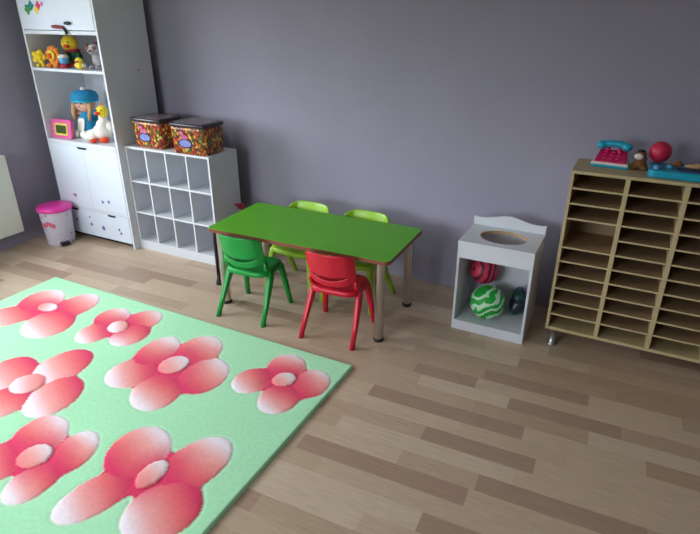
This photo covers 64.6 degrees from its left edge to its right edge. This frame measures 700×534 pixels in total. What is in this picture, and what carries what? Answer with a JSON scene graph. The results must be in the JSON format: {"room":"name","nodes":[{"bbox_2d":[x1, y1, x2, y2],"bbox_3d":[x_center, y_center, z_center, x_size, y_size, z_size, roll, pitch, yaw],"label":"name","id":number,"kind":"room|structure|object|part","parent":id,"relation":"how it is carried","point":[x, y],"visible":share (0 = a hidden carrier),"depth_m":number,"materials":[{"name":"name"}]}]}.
{"room":"children's room","nodes":[
{"label":"children's room","id":0,"kind":"room"},
{"bbox_2d":[0,0,60,250],"bbox_3d":[-3.742,-0.685,2.453,0.120,2.700,5.820,12,27,25],"label":"wall","id":1,"kind":"structure","parent":0,"point":[24,145],"depth_m":4.47,"materials":[{"name":"paint"}]},
{"bbox_2d":[0,155,23,238],"bbox_3d":[-3.101,-0.205,3.739,0.123,0.756,1.730,12,27,25],"label":"radiator","id":2,"kind":"object","parent":1,"relation":"attached to","point":[11,223],"visible":1,"depth_m":4.35,"materials":[{"name":"white metal"}]},
{"bbox_2d":[0,232,699,533],"bbox_3d":[-0.218,1.304,1.354,8.060,0.001,6.060,12,27,25],"label":"floor","id":3,"kind":"structure","parent":0,"point":[434,427],"depth_m":2.63,"materials":[{"name":"laminate"}]},
{"bbox_2d":[36,200,75,245],"bbox_3d":[-2.424,-0.364,4.600,0.272,0.328,0.283,-18,30,-35],"label":"pedal bin","id":4,"kind":"object","parent":3,"relation":"on","point":[56,217],"visible":1,"depth_m":4.52,"materials":[{"name":"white plastic"}]},
{"bbox_2d":[43,222,55,228],"bbox_3d":[-2.440,-0.340,4.489,0.105,0.062,0.018,3,25,6],"label":"print","id":5,"kind":"object","parent":4,"relation":"attached to","point":[46,225],"depth_m":4.49},
{"bbox_3d":[-2.426,-0.495,4.543,0.272,0.043,0.272,-18,30,-35],"label":"lid","id":6,"kind":"part","parent":4,"relation":"part of","materials":[{"name":"pink plastic"}]},
{"bbox_2d":[16,0,157,249],"bbox_3d":[-2.002,-1.256,4.394,0.810,2.120,0.482,12,27,25],"label":"tall cabinet","id":7,"kind":"object","parent":3,"relation":"on","point":[94,177],"visible":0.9,"depth_m":4.27,"materials":[{"name":"wood"}]},
{"bbox_2d":[32,49,46,66],"bbox_3d":[-2.372,-1.597,4.241,0.103,0.127,0.047,-5,25,-11],"label":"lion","id":8,"kind":"object","parent":7,"relation":"on","point":[39,56],"visible":0.99,"depth_m":4.23},
{"bbox_2d":[45,45,59,67],"bbox_3d":[-2.255,-1.596,4.203,0.138,0.158,0.078,9,26,19],"label":"lion","id":9,"kind":"object","parent":7,"relation":"on","point":[52,53],"visible":0.92,"depth_m":4.18},
{"bbox_3d":[-2.096,-1.916,3.895,0.765,0.460,0.018,12,27,25],"label":"door","id":10,"kind":"part","parent":7,"relation":"part of","materials":[{"name":"white wood"}]},
{"bbox_2d":[25,30,95,35],"bbox_3d":[-1.998,-1.770,4.170,0.767,0.026,0.436,12,27,25],"label":"shelf","id":11,"kind":"object","parent":7,"relation":"attached to","point":[27,32],"depth_m":4.04,"materials":[{"name":"white wood"}]},
{"bbox_2d":[51,118,73,138],"bbox_3d":[-2.309,-1.111,4.451,0.225,0.147,0.050,11,27,23],"label":"tablet","id":12,"kind":"object","parent":7,"relation":"on","point":[61,128],"visible":1,"depth_m":4.43,"materials":[{"name":"plastic"}]},
{"bbox_2d":[58,53,70,67],"bbox_3d":[-2.157,-1.556,4.179,0.076,0.105,0.076,12,27,25],"label":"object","id":13,"kind":"object","parent":7,"relation":"on","point":[63,58],"visible":1,"depth_m":4.16,"materials":[{"name":"plastic"}]},
{"bbox_3d":[-2.157,-1.587,4.165,0.076,0.026,0.076,12,27,25],"label":"lid","id":14,"kind":"part","parent":13,"relation":"part of","materials":[{"name":"white plastic"}]},
{"bbox_2d":[33,64,102,74],"bbox_3d":[-1.998,-1.533,4.279,0.767,0.020,0.436,12,27,25],"label":"shelf","id":15,"kind":"object","parent":7,"relation":"attached to","point":[87,70],"depth_m":4.15,"materials":[{"name":"white wood"}]},
{"bbox_3d":[-2.266,-0.748,4.527,0.382,0.503,0.018,12,27,25],"label":"door","id":16,"kind":"part","parent":7,"relation":"part of","materials":[{"name":"white wood"}]},
{"bbox_2d":[61,35,82,66],"bbox_3d":[-2.140,-1.664,4.268,0.183,0.227,0.134,9,26,19],"label":"chick","id":17,"kind":"object","parent":7,"relation":"on","point":[69,43],"visible":0.74,"depth_m":4.24,"materials":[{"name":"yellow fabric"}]},
{"bbox_2d":[74,57,86,69],"bbox_3d":[-1.984,-1.497,4.073,0.078,0.085,0.083,-15,28,-29],"label":"toy duckling","id":18,"kind":"object","parent":7,"relation":"on","point":[79,64],"visible":1,"depth_m":4.05,"materials":[{"name":"yellow plastic"}]},
{"bbox_2d":[48,134,116,151],"bbox_3d":[-2.000,-1.035,4.504,0.767,0.034,0.442,12,27,25],"label":"shelf","id":19,"kind":"object","parent":7,"relation":"attached to","point":[78,143],"depth_m":4.35,"materials":[{"name":"white wood"}]},
{"bbox_2d":[70,87,98,138],"bbox_3d":[-2.128,-1.252,4.467,0.279,0.384,0.235,10,27,21],"label":"doll","id":20,"kind":"object","parent":7,"relation":"on","point":[84,99],"visible":0.98,"depth_m":4.41,"materials":[{"name":"teal fabric"}]},
{"bbox_3d":[-2.194,-1.090,4.498,0.068,0.062,0.111,13,28,27],"label":"leg","id":21,"kind":"part","parent":20,"relation":"part of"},
{"bbox_3d":[-2.113,-1.075,4.466,0.068,0.062,0.111,7,26,15],"label":"leg","id":22,"kind":"part","parent":20,"relation":"part of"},
{"bbox_2d":[84,44,101,68],"bbox_3d":[-1.872,-1.557,4.096,0.141,0.176,0.158,-13,28,-26],"label":"plush dog","id":23,"kind":"object","parent":7,"relation":"on","point":[92,49],"visible":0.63,"depth_m":4.07},
{"bbox_2d":[84,102,112,142],"bbox_3d":[-1.953,-1.123,4.292,0.209,0.298,0.196,21,32,38],"label":"goose","id":24,"kind":"object","parent":7,"relation":"on","point":[103,130],"visible":0.95,"depth_m":4.29,"materials":[{"name":"white fabric"}]},
{"bbox_3d":[-2.096,-0.360,4.609,0.763,0.223,0.018,12,27,25],"label":"drawer","id":25,"kind":"part","parent":7,"relation":"part of","materials":[{"name":"white wood"}]},
{"bbox_3d":[-1.926,-0.675,4.367,0.382,0.503,0.018,12,27,25],"label":"door","id":26,"kind":"part","parent":7,"relation":"part of","materials":[{"name":"white wood"}]},
{"bbox_2d":[0,277,353,533],"bbox_3d":[-1.846,0.936,2.123,2.425,0.027,3.435,12,27,25],"label":"rug","id":27,"kind":"object","parent":3,"relation":"on","point":[119,414],"visible":1,"depth_m":2.65,"materials":[{"name":"green carpet"}]},
{"bbox_2d":[124,143,242,265],"bbox_3d":[-1.277,-0.518,4.326,0.817,0.835,0.310,12,27,25],"label":"cubby shelf","id":28,"kind":"object","parent":3,"relation":"on","point":[177,197],"visible":0.73,"depth_m":4.24,"materials":[{"name":"white wood"}]},
{"bbox_2d":[130,113,180,149],"bbox_3d":[-1.447,-1.024,4.167,0.314,0.218,0.244,13,28,26],"label":"storage box","id":29,"kind":"object","parent":28,"relation":"on","point":[152,130],"visible":0.91,"depth_m":4.07,"materials":[{"name":"multicoloured plastic"}]},
{"bbox_2d":[140,134,149,140],"bbox_3d":[-1.518,-0.959,4.100,0.104,0.050,0.006,13,28,26],"label":"print","id":30,"kind":"object","parent":29,"relation":"attached to","point":[143,137],"depth_m":4.10},
{"bbox_3d":[-1.447,-1.122,4.122,0.264,0.002,0.194,13,28,26],"label":"lid panel","id":31,"kind":"part","parent":29,"relation":"part of","materials":[{"name":"black plastic"}]},
{"bbox_3d":[-1.447,-1.109,4.128,0.314,0.026,0.244,13,28,26],"label":"lid","id":32,"kind":"part","parent":29,"relation":"part of","materials":[{"name":"black plastic"}]},
{"bbox_3d":[-1.279,-0.650,4.261,0.785,0.014,0.302,12,27,25],"label":"shelf","id":33,"kind":"part","parent":28,"relation":"part of","materials":[{"name":"white wood"}]},
{"bbox_3d":[-1.279,-0.420,4.367,0.785,0.014,0.302,12,27,25],"label":"shelf","id":34,"kind":"part","parent":28,"relation":"part of","materials":[{"name":"white wood"}]},
{"bbox_2d":[169,117,223,155],"bbox_3d":[-1.093,-0.938,3.979,0.330,0.218,0.254,11,27,23],"label":"storage box","id":35,"kind":"object","parent":28,"relation":"on","point":[191,135],"visible":1,"depth_m":3.89,"materials":[{"name":"multicoloured plastic"}]},
{"bbox_2d":[179,140,190,146],"bbox_3d":[-1.160,-0.870,3.905,0.104,0.050,0.006,11,27,23],"label":"print","id":36,"kind":"object","parent":35,"relation":"attached to","point":[182,143],"depth_m":3.90},
{"bbox_3d":[-1.093,-1.023,3.940,0.330,0.026,0.254,11,27,23],"label":"lid","id":37,"kind":"part","parent":35,"relation":"part of","materials":[{"name":"black plastic"}]},
{"bbox_3d":[-1.093,-1.036,3.934,0.280,0.002,0.204,11,27,23],"label":"lid panel","id":38,"kind":"part","parent":35,"relation":"part of","materials":[{"name":"black plastic"}]},
{"bbox_2d":[213,233,220,285],"bbox_3d":[-0.925,-0.061,3.852,0.048,0.400,0.048,12,27,25],"label":"pole","id":39,"kind":"object","parent":3,"relation":"on","point":[218,282],"visible":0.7,"depth_m":3.85,"materials":[{"name":"black metal"}]},
{"bbox_2d":[234,203,245,238],"bbox_3d":[-0.751,-0.279,4.266,0.211,0.452,0.180,12,27,25],"label":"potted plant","id":40,"kind":"object","parent":3,"relation":"on","point":[241,206],"visible":0.21,"depth_m":4.15,"materials":[{"name":"red plant"}]},
{"bbox_2d":[216,234,292,327],"bbox_3d":[-0.616,0.018,3.488,0.364,0.560,0.373,10,27,22],"label":"chair","id":41,"kind":"object","parent":3,"relation":"on","point":[250,260],"visible":1,"depth_m":3.39,"materials":[{"name":"green plastic"}]},
{"bbox_3d":[-0.787,0.137,3.528,0.042,0.310,0.212,13,28,26],"label":"leg","id":42,"kind":"part","parent":41,"relation":"part of","materials":[{"name":"green plastic"}]},
{"bbox_3d":[-0.663,-0.094,3.319,0.304,0.216,0.117,10,27,22],"label":"backrest","id":43,"kind":"part","parent":41,"relation":"part of","materials":[{"name":"green plastic"}]},
{"bbox_3d":[-0.693,0.058,3.715,0.045,0.298,0.104,0,25,0],"label":"leg","id":44,"kind":"part","parent":41,"relation":"part of","materials":[{"name":"green plastic"}]},
{"bbox_3d":[-0.602,-0.013,3.509,0.313,0.033,0.272,10,27,22],"label":"seat","id":45,"kind":"part","parent":41,"relation":"part of","materials":[{"name":"green plastic"}]},
{"bbox_3d":[-0.511,0.188,3.417,0.042,0.310,0.212,8,26,17],"label":"leg","id":46,"kind":"part","parent":41,"relation":"part of","materials":[{"name":"green plastic"}]},
{"bbox_3d":[-0.495,-0.008,3.396,0.029,0.085,0.116,8,26,17],"label":"arm","id":47,"kind":"part","parent":41,"relation":"part of","materials":[{"name":"green plastic"}]},
{"bbox_3d":[-0.424,0.108,3.607,0.104,0.298,0.045,-21,32,-38],"label":"leg","id":48,"kind":"part","parent":41,"relation":"part of","materials":[{"name":"green plastic"}]},
{"bbox_2d":[265,201,328,291],"bbox_3d":[-0.335,-0.133,3.817,0.400,0.560,0.373,14,28,27],"label":"chair","id":49,"kind":"object","parent":3,"relation":"on","point":[289,252],"visible":0.23,"depth_m":3.78,"materials":[{"name":"plastic"}]},
{"bbox_3d":[-0.546,0.003,3.835,0.106,0.298,0.049,-15,29,-30],"label":"leg","id":50,"kind":"part","parent":49,"relation":"part of","materials":[{"name":"plastic"}]},
{"bbox_3d":[-0.437,-0.084,4.009,0.046,0.310,0.213,11,27,22],"label":"leg","id":51,"kind":"part","parent":49,"relation":"part of","materials":[{"name":"plastic"}]},
{"bbox_3d":[-0.353,-0.138,3.781,0.344,0.033,0.272,14,28,27],"label":"seat","id":52,"kind":"part","parent":49,"relation":"part of","materials":[{"name":"plastic"}]},
{"bbox_3d":[-0.267,0.071,3.686,0.049,0.298,0.106,2,25,4],"label":"leg","id":53,"kind":"part","parent":49,"relation":"part of","materials":[{"name":"plastic"}]},
{"bbox_3d":[-0.275,-0.332,3.837,0.334,0.216,0.117,14,28,27],"label":"backrest","id":54,"kind":"part","parent":49,"relation":"part of","materials":[{"name":"plastic"}]},
{"bbox_2d":[208,203,421,342],"bbox_3d":[-0.221,0.000,3.560,1.227,0.532,0.570,11,27,23],"label":"table","id":55,"kind":"object","parent":3,"relation":"on","point":[380,244],"visible":0.88,"depth_m":3.40,"materials":[{"name":"green laminate"}]},
{"bbox_3d":[-0.815,-0.006,3.580,0.080,0.490,0.080,11,27,23],"label":"leg","id":56,"kind":"part","parent":55,"relation":"part of","materials":[{"name":"silver metal"}]},
{"bbox_3d":[-0.610,-0.185,3.971,0.080,0.490,0.080,11,27,23],"label":"leg","id":57,"kind":"part","parent":55,"relation":"part of","materials":[{"name":"silver metal"}]},
{"bbox_3d":[0.168,0.191,3.152,0.080,0.490,0.080,11,27,23],"label":"leg","id":58,"kind":"part","parent":55,"relation":"part of","materials":[{"name":"silver metal"}]},
{"bbox_3d":[0.373,0.012,3.542,0.080,0.490,0.080,11,27,23],"label":"leg","id":59,"kind":"part","parent":55,"relation":"part of","materials":[{"name":"silver metal"}]},
{"bbox_2d":[298,250,373,350],"bbox_3d":[-0.072,0.125,3.255,0.364,0.560,0.373,10,27,21],"label":"chair","id":60,"kind":"object","parent":3,"relation":"on","point":[337,276],"visible":1,"depth_m":3.15,"materials":[{"name":"red plastic"}]},
{"bbox_3d":[-0.243,0.244,3.294,0.042,0.310,0.212,13,28,26],"label":"leg","id":61,"kind":"part","parent":60,"relation":"part of","materials":[{"name":"red plastic"}]},
{"bbox_3d":[-0.207,0.051,3.265,0.032,0.085,0.116,10,27,21],"label":"arm","id":62,"kind":"part","parent":60,"relation":"part of","materials":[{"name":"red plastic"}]},
{"bbox_3d":[-0.150,0.165,3.481,0.045,0.298,0.104,0,25,-1],"label":"leg","id":63,"kind":"part","parent":60,"relation":"part of","materials":[{"name":"red plastic"}]},
{"bbox_3d":[-0.118,0.013,3.085,0.304,0.216,0.117,10,27,21],"label":"backrest","id":64,"kind":"part","parent":60,"relation":"part of","materials":[{"name":"red plastic"}]},
{"bbox_3d":[-0.058,0.093,3.276,0.313,0.033,0.272,10,27,21],"label":"seat","id":65,"kind":"part","parent":60,"relation":"part of","materials":[{"name":"red plastic"}]},
{"bbox_3d":[0.035,0.294,3.185,0.042,0.310,0.212,8,26,17],"label":"leg","id":66,"kind":"part","parent":60,"relation":"part of","materials":[{"name":"red plastic"}]},
{"bbox_3d":[0.050,0.098,3.164,0.029,0.085,0.116,8,26,17],"label":"arm","id":67,"kind":"part","parent":60,"relation":"part of","materials":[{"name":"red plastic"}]},
{"bbox_3d":[0.119,0.214,3.375,0.104,0.298,0.045,-21,32,-38],"label":"leg","id":68,"kind":"part","parent":60,"relation":"part of","materials":[{"name":"red plastic"}]},
{"bbox_2d":[319,209,395,314],"bbox_3d":[0.056,-0.053,3.643,0.400,0.560,0.373,13,28,27],"label":"chair","id":69,"kind":"object","parent":3,"relation":"on","point":[357,213],"visible":0.24,"depth_m":3.63,"materials":[{"name":"plastic"}]},
{"bbox_3d":[0.039,-0.058,3.607,0.344,0.033,0.272,13,28,27],"label":"seat","id":70,"kind":"part","parent":69,"relation":"part of","materials":[{"name":"plastic"}]},
{"bbox_3d":[0.114,-0.253,3.664,0.334,0.216,0.117,13,28,27],"label":"backrest","id":71,"kind":"part","parent":69,"relation":"part of","materials":[{"name":"plastic"}]},
{"bbox_3d":[0.127,0.151,3.513,0.049,0.298,0.106,1,25,3],"label":"leg","id":72,"kind":"part","parent":69,"relation":"part of","materials":[{"name":"plastic"}]},
{"bbox_3d":[0.241,0.065,3.686,0.046,0.310,0.213,16,29,31],"label":"leg","id":73,"kind":"part","parent":69,"relation":"part of","materials":[{"name":"plastic"}]},
{"bbox_2d":[451,215,546,344],"bbox_3d":[0.880,0.055,3.296,0.425,0.653,0.326,12,27,25],"label":"sink cabinet","id":74,"kind":"object","parent":3,"relation":"on","point":[516,245],"visible":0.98,"depth_m":3.29,"materials":[{"name":"white wood"}]},
{"bbox_3d":[0.699,0.058,3.404,0.014,0.557,0.320,12,27,25],"label":"panel","id":75,"kind":"part","parent":74,"relation":"part of","materials":[{"name":"white wood"}]},
{"bbox_2d":[470,260,498,283],"bbox_3d":[0.821,0.017,3.387,0.171,0.172,0.172,-18,30,-34],"label":"ball","id":76,"kind":"object","parent":74,"relation":"in","point":[481,272],"visible":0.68,"depth_m":3.32,"materials":[{"name":"red rubber"}]},
{"bbox_3d":[0.811,0.379,3.298,0.397,0.062,0.014,12,27,25],"label":"kick rail","id":77,"kind":"part","parent":74,"relation":"part of","materials":[{"name":"white wood"}]},
{"bbox_2d":[470,285,504,318],"bbox_3d":[0.829,0.211,3.341,0.205,0.206,0.206,-20,31,-36],"label":"ball","id":78,"kind":"object","parent":74,"relation":"on","point":[486,301],"visible":1,"depth_m":3.27,"materials":[{"name":"green rubber"}]},
{"bbox_2d":[455,298,523,333],"bbox_3d":[0.882,0.300,3.413,0.397,0.014,0.296,12,27,25],"label":"shelf","id":79,"kind":"object","parent":74,"relation":"attached to","point":[506,322],"depth_m":3.34,"materials":[{"name":"white wood"}]},
{"bbox_3d":[0.811,-0.059,3.096,0.397,0.087,0.014,12,27,25],"label":"rail","id":80,"kind":"part","parent":74,"relation":"part of","materials":[{"name":"white wood"}]},
{"bbox_3d":[0.953,0.040,3.443,0.397,0.557,0.010,12,27,25],"label":"panel","id":81,"kind":"part","parent":74,"relation":"part of","materials":[{"name":"white wood"}]},
{"bbox_2d":[474,215,546,234],"bbox_3d":[0.952,-0.264,3.302,0.425,0.078,0.014,12,27,25],"label":"backsplash","id":82,"kind":"structure","parent":74,"relation":"on","point":[507,222],"depth_m":3.29,"materials":[{"name":"white wood"}]},
{"bbox_2d":[509,286,526,314],"bbox_3d":[1.027,0.200,3.375,0.108,0.188,0.132,12,27,25],"label":"ball","id":83,"kind":"object","parent":74,"relation":"on","point":[517,301],"visible":0.91,"depth_m":3.34,"materials":[{"name":"blue plastic"}]},
{"bbox_3d":[1.064,0.137,3.232,0.014,0.557,0.320,12,27,25],"label":"panel","id":84,"kind":"part","parent":74,"relation":"part of","materials":[{"name":"white wood"}]},
{"bbox_2d":[545,158,699,362],"bbox_3d":[1.649,0.026,2.906,1.046,1.030,0.291,12,27,25],"label":"shelf","id":85,"kind":"object","parent":3,"relation":"on","point":[627,272],"visible":0.95,"depth_m":2.91,"materials":[{"name":"brown wood"}]},
{"bbox_3d":[1.304,0.232,3.197,0.238,0.008,0.279,12,27,25],"label":"slot shelf","id":86,"kind":"part","parent":85,"relation":"part of","materials":[{"name":"beige wood"}]},
{"bbox_3d":[1.304,0.158,3.163,0.238,0.008,0.279,12,27,25],"label":"slot shelf","id":87,"kind":"part","parent":85,"relation":"part of","materials":[{"name":"beige wood"}]},
{"bbox_3d":[1.304,0.084,3.129,0.238,0.008,0.279,12,27,25],"label":"slot shelf","id":88,"kind":"part","parent":85,"relation":"part of","materials":[{"name":"brown wood"}]},
{"bbox_3d":[1.304,0.010,3.095,0.238,0.008,0.279,12,27,25],"label":"slot shelf","id":89,"kind":"part","parent":85,"relation":"part of","materials":[{"name":"brown wood"}]},
{"bbox_3d":[1.304,-0.064,3.061,0.238,0.008,0.279,12,27,25],"label":"slot shelf","id":90,"kind":"part","parent":85,"relation":"part of","materials":[{"name":"brown wood"}]},
{"bbox_3d":[1.304,-0.137,3.027,0.238,0.008,0.279,12,27,25],"label":"slot shelf","id":91,"kind":"part","parent":85,"relation":"part of","materials":[{"name":"brown wood"}]},
{"bbox_3d":[1.304,-0.285,2.960,0.238,0.008,0.279,12,27,25],"label":"slot shelf","id":92,"kind":"part","parent":85,"relation":"part of","materials":[{"name":"brown wood"}]},
{"bbox_3d":[1.304,-0.359,2.926,0.238,0.008,0.279,12,27,25],"label":"slot shelf","id":93,"kind":"part","parent":85,"relation":"part of","materials":[{"name":"beige wood"}]},
{"bbox_3d":[1.304,-0.433,2.892,0.238,0.008,0.279,12,27,25],"label":"slot shelf","id":94,"kind":"part","parent":85,"relation":"part of","materials":[{"name":"beige wood"}]},
{"bbox_2d":[591,140,632,169],"bbox_3d":[1.350,-0.582,2.848,0.179,0.124,0.121,14,28,28],"label":"telephone","id":95,"kind":"object","parent":85,"relation":"on","point":[608,157],"visible":1,"depth_m":2.84,"materials":[{"name":"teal plastic"}]},
{"bbox_3d":[1.348,-0.548,2.860,0.176,0.024,0.114,14,28,28],"label":"trim","id":96,"kind":"part","parent":95,"relation":"part of","materials":[{"name":"white plastic"}]},
{"bbox_3d":[1.534,0.281,3.089,0.234,0.008,0.279,12,27,25],"label":"slot shelf","id":97,"kind":"part","parent":85,"relation":"part of","materials":[{"name":"beige wood"}]},
{"bbox_3d":[1.534,0.207,3.055,0.234,0.008,0.279,12,27,25],"label":"slot shelf","id":98,"kind":"part","parent":85,"relation":"part of","materials":[{"name":"beige wood"}]},
{"bbox_3d":[1.534,0.134,3.021,0.234,0.008,0.279,12,27,25],"label":"slot shelf","id":99,"kind":"part","parent":85,"relation":"part of","materials":[{"name":"beige wood"}]},
{"bbox_3d":[1.715,-0.076,2.998,1.014,0.888,0.006,12,27,25],"label":"panel","id":100,"kind":"part","parent":85,"relation":"part of","materials":[{"name":"beige wood"}]},
{"bbox_3d":[1.534,0.060,2.987,0.234,0.008,0.279,12,27,25],"label":"slot shelf","id":101,"kind":"part","parent":85,"relation":"part of","materials":[{"name":"brown wood"}]},
{"bbox_3d":[1.534,-0.014,2.953,0.234,0.008,0.279,12,27,25],"label":"slot shelf","id":102,"kind":"part","parent":85,"relation":"part of","materials":[{"name":"brown wood"}]},
{"bbox_2d":[630,149,647,169],"bbox_3d":[1.462,-0.539,2.786,0.080,0.102,0.064,12,27,25],"label":"figurine","id":103,"kind":"object","parent":85,"relation":"on","point":[640,158],"visible":1,"depth_m":2.77,"materials":[{"name":"brown plastic"}]},
{"bbox_3d":[1.534,-0.088,2.920,0.234,0.008,0.279,12,27,25],"label":"slot shelf","id":104,"kind":"part","parent":85,"relation":"part of","materials":[{"name":"brown wood"}]},
{"bbox_3d":[1.534,-0.162,2.886,0.234,0.008,0.279,12,27,25],"label":"slot shelf","id":105,"kind":"part","parent":85,"relation":"part of","materials":[{"name":"brown wood"}]},
{"bbox_3d":[1.534,-0.236,2.852,0.234,0.008,0.279,12,27,25],"label":"slot shelf","id":106,"kind":"part","parent":85,"relation":"part of","materials":[{"name":"brown wood"}]},
{"bbox_3d":[1.534,-0.309,2.818,0.234,0.008,0.279,12,27,25],"label":"slot shelf","id":107,"kind":"part","parent":85,"relation":"part of","materials":[{"name":"brown wood"}]},
{"bbox_3d":[1.534,-0.383,2.784,0.234,0.008,0.279,12,27,25],"label":"slot shelf","id":108,"kind":"part","parent":85,"relation":"part of","materials":[{"name":"beige wood"}]},
{"bbox_2d":[647,162,699,182],"bbox_3d":[1.684,-0.451,2.649,0.460,0.052,0.200,12,27,25],"label":"tray","id":109,"kind":"object","parent":85,"relation":"on","point":[655,169],"visible":1,"depth_m":2.64,"materials":[{"name":"teal plastic"}]},
{"bbox_3d":[1.488,-0.483,2.685,0.036,0.024,0.060,12,27,25],"label":"knob","id":110,"kind":"part","parent":109,"relation":"part of","materials":[{"name":"blue plastic"}]},
{"bbox_2d":[649,141,671,161],"bbox_3d":[1.553,-0.576,2.772,0.104,0.104,0.104,12,27,25],"label":"ball","id":111,"kind":"object","parent":109,"relation":"on","point":[661,151],"visible":1,"depth_m":2.74,"materials":[{"name":"red rubber"}]},
{"bbox_2d":[671,161,683,166],"bbox_3d":[1.596,-0.504,2.700,0.057,0.030,0.032,12,27,25],"label":"toy car","id":112,"kind":"object","parent":109,"relation":"on","point":[677,163],"visible":0.99,"depth_m":2.69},
{"bbox_2d":[685,163,699,168],"bbox_3d":[1.648,-0.482,2.649,0.080,0.028,0.034,12,27,25],"label":"block","id":113,"kind":"object","parent":109,"relation":"on","point":[691,166],"visible":1,"depth_m":2.64,"materials":[{"name":"beige wood"}]},
{"bbox_3d":[1.761,0.330,2.981,0.234,0.008,0.279,12,27,25],"label":"slot shelf","id":114,"kind":"part","parent":85,"relation":"part of","materials":[{"name":"beige wood"}]},
{"bbox_3d":[1.761,0.257,2.948,0.234,0.008,0.279,12,27,25],"label":"slot shelf","id":115,"kind":"part","parent":85,"relation":"part of","materials":[{"name":"beige wood"}]},
{"bbox_3d":[1.761,0.183,2.914,0.234,0.008,0.279,12,27,25],"label":"slot shelf","id":116,"kind":"part","parent":85,"relation":"part of","materials":[{"name":"beige wood"}]},
{"bbox_3d":[1.761,0.109,2.880,0.234,0.008,0.279,12,27,25],"label":"slot shelf","id":117,"kind":"part","parent":85,"relation":"part of","materials":[{"name":"brown wood"}]},
{"bbox_3d":[1.761,0.035,2.846,0.234,0.008,0.279,12,27,25],"label":"slot shelf","id":118,"kind":"part","parent":85,"relation":"part of","materials":[{"name":"brown wood"}]},
{"bbox_3d":[1.761,-0.039,2.812,0.234,0.008,0.279,12,27,25],"label":"slot shelf","id":119,"kind":"part","parent":85,"relation":"part of","materials":[{"name":"brown wood"}]},
{"bbox_3d":[1.761,-0.113,2.778,0.234,0.008,0.279,12,27,25],"label":"slot shelf","id":120,"kind":"part","parent":85,"relation":"part of","materials":[{"name":"brown wood"}]},
{"bbox_3d":[1.761,-0.186,2.744,0.234,0.008,0.279,12,27,25],"label":"slot shelf","id":121,"kind":"part","parent":85,"relation":"part of","materials":[{"name":"brown wood"}]},
{"bbox_3d":[1.761,-0.260,2.711,0.234,0.008,0.279,12,27,25],"label":"slot shelf","id":122,"kind":"part","parent":85,"relation":"part of","materials":[{"name":"brown wood"}]},
{"bbox_3d":[1.761,-0.334,2.677,0.234,0.008,0.279,12,27,25],"label":"slot shelf","id":123,"kind":"part","parent":85,"relation":"part of","materials":[{"name":"beige wood"}]},
{"bbox_2d":[143,0,699,306],"bbox_3d":[1.149,-1.022,3.188,8.060,2.700,0.120,12,27,25],"label":"wall","id":124,"kind":"structure","parent":0,"point":[431,116],"depth_m":3.52,"materials":[{"name":"paint"}]}
]}

